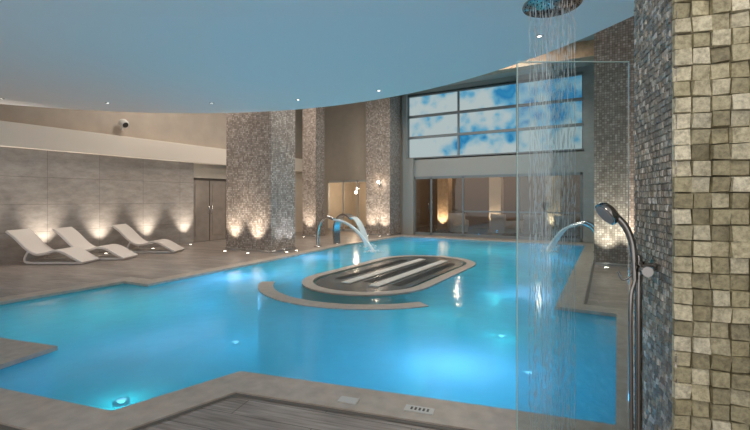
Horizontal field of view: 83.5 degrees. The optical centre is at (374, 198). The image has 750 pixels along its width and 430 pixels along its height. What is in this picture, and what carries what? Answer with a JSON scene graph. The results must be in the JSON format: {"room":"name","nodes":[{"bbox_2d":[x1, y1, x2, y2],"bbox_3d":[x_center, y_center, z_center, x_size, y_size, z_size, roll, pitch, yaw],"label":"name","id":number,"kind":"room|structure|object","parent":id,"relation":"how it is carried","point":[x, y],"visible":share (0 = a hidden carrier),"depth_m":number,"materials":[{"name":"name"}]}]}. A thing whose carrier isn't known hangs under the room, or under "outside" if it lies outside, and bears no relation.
{"room":"spa","nodes":[
{"label":"spa","id":0,"kind":"room"},
{"bbox_2d":[0,146,193,262],"bbox_3d":[-9.152,0.130,8.748,0.400,2.640,12.000,0,0,30],"label":"wall","id":1,"kind":"structure","parent":0,"point":[41,191],"depth_m":11.13,"materials":[{"name":"stone"}]},
{"bbox_2d":[0,121,302,171],"bbox_3d":[-7.442,-1.470,11.629,0.680,0.560,18.700,0,0,30],"label":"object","id":2,"kind":"structure","parent":1,"relation":"attached to","point":[12,134],"depth_m":11.22,"materials":[{"name":"beige paint"}]},
{"bbox_2d":[194,178,225,241],"bbox_3d":[-5.776,0.370,14.604,0.232,2.160,1.500,0,0,30],"label":"door","id":3,"kind":"structure","parent":1,"relation":"in","point":[209,194],"depth_m":14.61,"materials":[{"name":"brown wood"}]},
{"bbox_2d":[194,163,225,178],"bbox_3d":[-5.815,-0.955,14.627,0.300,0.470,1.520,0,0,30],"label":"lintel","id":4,"kind":"object","parent":1,"relation":"attached to","point":[207,171],"depth_m":14.50,"materials":[{"name":"beige paint"}]},
{"bbox_2d":[0,104,302,158],"bbox_3d":[-7.774,-3.100,11.936,0.400,2.700,18.900,0,0,30],"label":"wall","id":5,"kind":"structure","parent":0,"point":[198,129],"depth_m":12.76,"materials":[{"name":"paint"}]},
{"bbox_2d":[118,119,128,130],"bbox_3d":[-7.227,-2.142,12.082,0.273,0.330,0.240,0,0,30],"label":"security camera","id":6,"kind":"object","parent":5,"relation":"attached to","point":[123,123],"visible":1,"depth_m":12.02,"materials":[{"name":"white plastic"}]},
{"bbox_2d":[295,172,302,231],"bbox_3d":[-4.140,0.130,17.529,0.300,2.640,5.180,0,0,30],"label":"wall","id":7,"kind":"structure","parent":0,"point":[298,175],"depth_m":18.55,"materials":[{"name":"beige paint"}]},
{"bbox_2d":[0,0,634,112],"bbox_3d":[-4.300,-2.175,2.482,15.030,0.250,15.100,0,0,30],"label":"ceiling","id":8,"kind":"structure","parent":0,"point":[143,56],"depth_m":5.72,"materials":[{"name":"white paint"}]},
{"bbox_2d":[522,0,582,17],"bbox_3d":[1.008,-1.573,2.397,0.320,0.954,0.320,0,0,30],"label":"shower head","id":9,"kind":"object","parent":8,"relation":"hanging from","point":[530,4],"visible":0.85,"depth_m":2.41},
{"bbox_2d":[528,0,575,429],"bbox_3d":[1.009,0.165,2.396,0.245,2.510,0.246,0,0,-40],"label":"water","id":10,"kind":"object","parent":9,"relation":"attached to","point":[562,9],"visible":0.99,"depth_m":2.38,"materials":[{"name":"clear liquid"}]},
{"bbox_2d":[0,230,634,429],"bbox_3d":[-0.932,1.450,7.986,15.600,0.001,18.900,0,0,30],"label":"floor","id":11,"kind":"structure","parent":0,"point":[607,289],"depth_m":7.30,"materials":[{"name":"beige tile"}]},
{"bbox_2d":[5,229,99,263],"bbox_3d":[-7.308,1.069,9.562,1.680,0.753,0.620,0,0,-1],"label":"sun lounger","id":12,"kind":"object","parent":11,"relation":"on","point":[27,239],"visible":1,"depth_m":9.44,"materials":[{"name":"white plastic"}]},
{"bbox_2d":[52,227,137,259],"bbox_3d":[-6.784,1.069,10.229,1.680,0.753,0.620,0,0,-1],"label":"sun lounger","id":13,"kind":"object","parent":11,"relation":"on","point":[72,237],"visible":0.77,"depth_m":10.13,"materials":[{"name":"white plastic"}]},
{"bbox_2d":[112,224,184,252],"bbox_3d":[-6.183,1.069,11.510,1.680,0.753,0.620,0,0,-1],"label":"sun lounger","id":14,"kind":"object","parent":11,"relation":"on","point":[134,240],"visible":0.94,"depth_m":11.38,"materials":[{"name":"white plastic"}]},
{"bbox_2d":[225,110,295,252],"bbox_3d":[-3.304,-1.500,12.138,1.780,5.900,1.020,0,0,30],"label":"column","id":15,"kind":"structure","parent":11,"relation":"on","point":[260,146],"depth_m":11.68,"materials":[{"name":"grey tile"}]},
{"bbox_2d":[302,107,324,236],"bbox_3d":[-2.422,-1.500,16.554,0.690,5.900,0.590,0,0,30],"label":"column","id":16,"kind":"structure","parent":11,"relation":"on","point":[313,118],"depth_m":16.33,"materials":[{"name":"grey tile"}]},
{"bbox_2d":[366,95,400,235],"bbox_3d":[0.337,-1.500,17.184,1.140,5.900,0.940,0,0,30],"label":"column","id":17,"kind":"structure","parent":11,"relation":"on","point":[382,115],"depth_m":16.82,"materials":[{"name":"grey tile"}]},
{"bbox_2d":[516,61,628,429],"bbox_3d":[0.918,0.406,1.950,0.520,2.088,0.040,0,0,0],"label":"screen","id":18,"kind":"object","parent":11,"relation":"on","point":[517,62],"visible":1,"depth_m":1.95,"materials":[{"name":"clear glass"}]},
{"bbox_2d":[593,16,634,266],"bbox_3d":[5.738,-1.500,9.389,1.490,5.900,1.040,0,0,30],"label":"column","id":19,"kind":"structure","parent":11,"relation":"on","point":[615,42],"depth_m":9.11,"materials":[{"name":"grey tile"}]},
{"bbox_3d":[0.761,2.100,8.798,7.520,1.300,13.600,0,0,30],"label":"basin","id":20,"kind":"object","parent":11,"relation":"in","visible":0},
{"bbox_2d":[0,237,616,424],"bbox_3d":[0.761,1.485,8.798,7.520,0.001,13.600,0,0,30],"label":"pool water","id":21,"kind":"object","parent":20,"relation":"in","point":[121,345],"visible":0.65,"depth_m":4.50,"materials":[{"name":"blue liquid"}]},
{"bbox_2d":[0,235,634,429],"bbox_3d":[0.745,1.459,8.771,8.211,0.042,14.354,0,0,30],"label":"pool coping","id":22,"kind":"object","parent":20,"relation":"on","point":[25,411],"visible":0.84,"depth_m":3.04,"materials":[{"name":"stone"}]},
{"bbox_2d":[314,215,382,252],"bbox_3d":[-0.837,1.017,12.236,2.354,1.056,0.478,0,0,30],"label":"spout","id":23,"kind":"object","parent":22,"relation":"on","point":[371,249],"visible":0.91,"depth_m":12.22,"materials":[{"name":"silver metal"}]},
{"bbox_2d":[337,396,359,404],"bbox_3d":[-0.188,1.433,2.995,0.140,0.010,0.080,0,0,19],"label":"skimmer cover","id":24,"kind":"object","parent":22,"relation":"on","point":[344,399],"visible":1,"depth_m":2.98,"materials":[{"name":"white plastic"}]},
{"bbox_2d":[332,213,376,247],"bbox_3d":[-0.700,0.990,13.312,1.515,1.055,0.516,0,0,30],"label":"spout","id":25,"kind":"object","parent":22,"relation":"on","point":[336,226],"visible":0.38,"depth_m":13.45,"materials":[{"name":"silver metal"}]},
{"bbox_2d":[404,404,434,414],"bbox_3d":[0.302,1.434,2.863,0.200,0.008,0.080,0,0,19],"label":"depth marker","id":26,"kind":"object","parent":22,"relation":"on","point":[412,408],"visible":1,"depth_m":2.86,"materials":[{"name":"white plastic"}]},
{"bbox_2d":[541,222,593,251],"bbox_3d":[5.393,1.087,11.576,1.575,0.893,0.401,0,0,30],"label":"spout","id":27,"kind":"object","parent":22,"relation":"on","point":[591,227],"visible":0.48,"depth_m":11.68,"materials":[{"name":"silver metal"}]},
{"bbox_2d":[543,221,593,247],"bbox_3d":[5.922,1.087,12.634,1.716,0.893,0.572,0,0,30],"label":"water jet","id":28,"kind":"object","parent":22,"relation":"on","point":[588,222],"visible":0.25,"depth_m":12.64,"materials":[{"name":"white liquid"}]},
{"bbox_2d":[258,255,475,309],"bbox_3d":[0.324,2.103,8.318,3.251,1.294,5.629,0,0,30],"label":"island","id":29,"kind":"object","parent":20,"relation":"on","point":[397,276],"visible":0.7,"depth_m":7.60,"materials":[{"name":"stone"}]},
{"bbox_2d":[324,95,402,233],"bbox_3d":[-0.830,-1.500,18.723,4.840,5.900,0.200,0,0,30],"label":"wall","id":30,"kind":"structure","parent":0,"point":[344,125],"depth_m":18.87,"materials":[{"name":"beige paint"}]},
{"bbox_2d":[328,180,365,231],"bbox_3d":[-1.122,0.300,18.857,2.400,2.300,0.060,0,0,30],"label":"door frame","id":31,"kind":"structure","parent":30,"relation":"in","point":[334,181],"depth_m":19.00,"materials":[{"name":"grey"}]},
{"bbox_2d":[330,175,579,229],"bbox_3d":[4.165,-0.050,19.015,13.400,3.000,5.300,0,0,30],"label":"wall","id":32,"kind":"structure","parent":0,"point":[476,190],"depth_m":21.26,"materials":[{"name":"brown paint"}]},
{"bbox_2d":[340,226,579,238],"bbox_3d":[4.165,1.500,19.015,13.400,0.100,5.300,0,0,30],"label":"floor","id":33,"kind":"structure","parent":0,"point":[480,231],"depth_m":18.19,"materials":[{"name":"grey tile"}]},
{"bbox_2d":[436,178,451,232],"bbox_3d":[3.084,-0.050,18.542,0.600,3.000,0.600,0,0,30],"label":"column","id":34,"kind":"structure","parent":33,"relation":"on","point":[444,186],"depth_m":18.33,"materials":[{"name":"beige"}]},
{"bbox_2d":[447,213,468,233],"bbox_3d":[3.414,1.025,17.328,0.760,0.850,0.730,0,0,1],"label":"armchair","id":35,"kind":"object","parent":33,"relation":"on","point":[454,221],"visible":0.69,"depth_m":17.31,"materials":[{"name":"white fabric"}]},
{"bbox_2d":[488,177,502,231],"bbox_3d":[5.316,-0.050,18.408,0.600,3.000,0.600,0,0,30],"label":"column","id":36,"kind":"structure","parent":33,"relation":"on","point":[495,183],"depth_m":18.20,"materials":[{"name":"beige paint"}]},
{"bbox_2d":[491,214,515,235],"bbox_3d":[5.109,1.025,16.665,0.730,0.850,0.760,0,0,-29],"label":"armchair","id":37,"kind":"object","parent":33,"relation":"on","point":[499,224],"visible":0.83,"depth_m":16.39,"materials":[{"name":"white fabric"}]},
{"bbox_2d":[520,215,543,236],"bbox_3d":[6.086,1.025,16.331,0.760,0.850,0.730,0,0,9],"label":"armchair","id":38,"kind":"object","parent":33,"relation":"on","point":[524,224],"visible":0.7,"depth_m":16.00,"materials":[{"name":"white fabric"}]},
{"bbox_2d":[545,176,561,235],"bbox_3d":[7.195,-0.050,16.862,0.600,3.000,0.600,0,0,30],"label":"column","id":39,"kind":"structure","parent":33,"relation":"on","point":[558,186],"depth_m":16.66,"materials":[{"name":"beige paint"}]},
{"bbox_2d":[553,215,579,238],"bbox_3d":[7.104,1.025,15.512,0.760,0.850,0.730,0,0,44],"label":"armchair","id":40,"kind":"object","parent":33,"relation":"on","point":[575,232],"visible":0.59,"depth_m":15.23,"materials":[{"name":"white fabric"}]},
{"bbox_2d":[403,65,593,242],"bbox_3d":[5.109,-1.500,15.208,8.960,5.900,0.350,0,0,30],"label":"wall","id":41,"kind":"structure","parent":0,"point":[504,164],"depth_m":15.30,"materials":[{"name":"grey paint"}]},
{"bbox_2d":[408,72,583,159],"bbox_3d":[4.199,-2.940,15.774,6.570,2.680,0.120,0,0,30],"label":"window","id":42,"kind":"structure","parent":41,"relation":"in","point":[472,121],"depth_m":15.71,"materials":[{"name":"blue glass"}]},
{"bbox_2d":[414,172,582,241],"bbox_3d":[4.296,0.270,15.671,6.230,2.360,0.162,0,0,30],"label":"window","id":43,"kind":"structure","parent":41,"relation":"in","point":[431,178],"depth_m":15.61,"materials":[{"name":"grey metal"}]},
{"bbox_2d":[440,34,593,86],"bbox_3d":[-1.062,-4.500,8.061,15.900,0.100,18.900,0,0,30],"label":"ceiling","id":44,"kind":"structure","parent":0,"point":[591,37],"depth_m":14.77,"materials":[{"name":"beige paint"}]},
{"bbox_2d":[477,40,593,76],"bbox_3d":[3.409,-4.225,12.004,8.700,0.450,3.000,0,0,30],"label":"ceiling beam","id":45,"kind":"structure","parent":44,"relation":"attached to","point":[584,50],"depth_m":12.12,"materials":[{"name":"beige paint"}]},
{"bbox_2d":[633,0,749,429],"bbox_3d":[1.629,-0.295,1.517,1.100,3.490,0.541,0,0,18],"label":"wall","id":46,"kind":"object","parent":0,"point":[691,134],"visible":0.92,"depth_m":1.43,"materials":[{"name":"grey tile"}]},
{"bbox_2d":[595,202,656,429],"bbox_3d":[0.984,0.557,1.640,0.214,1.086,0.144,0,0,18],"label":"shower","id":47,"kind":"object","parent":46,"relation":"attached to","point":[607,212],"visible":1,"depth_m":1.65,"materials":[{"name":"silver metal"}]}
]}

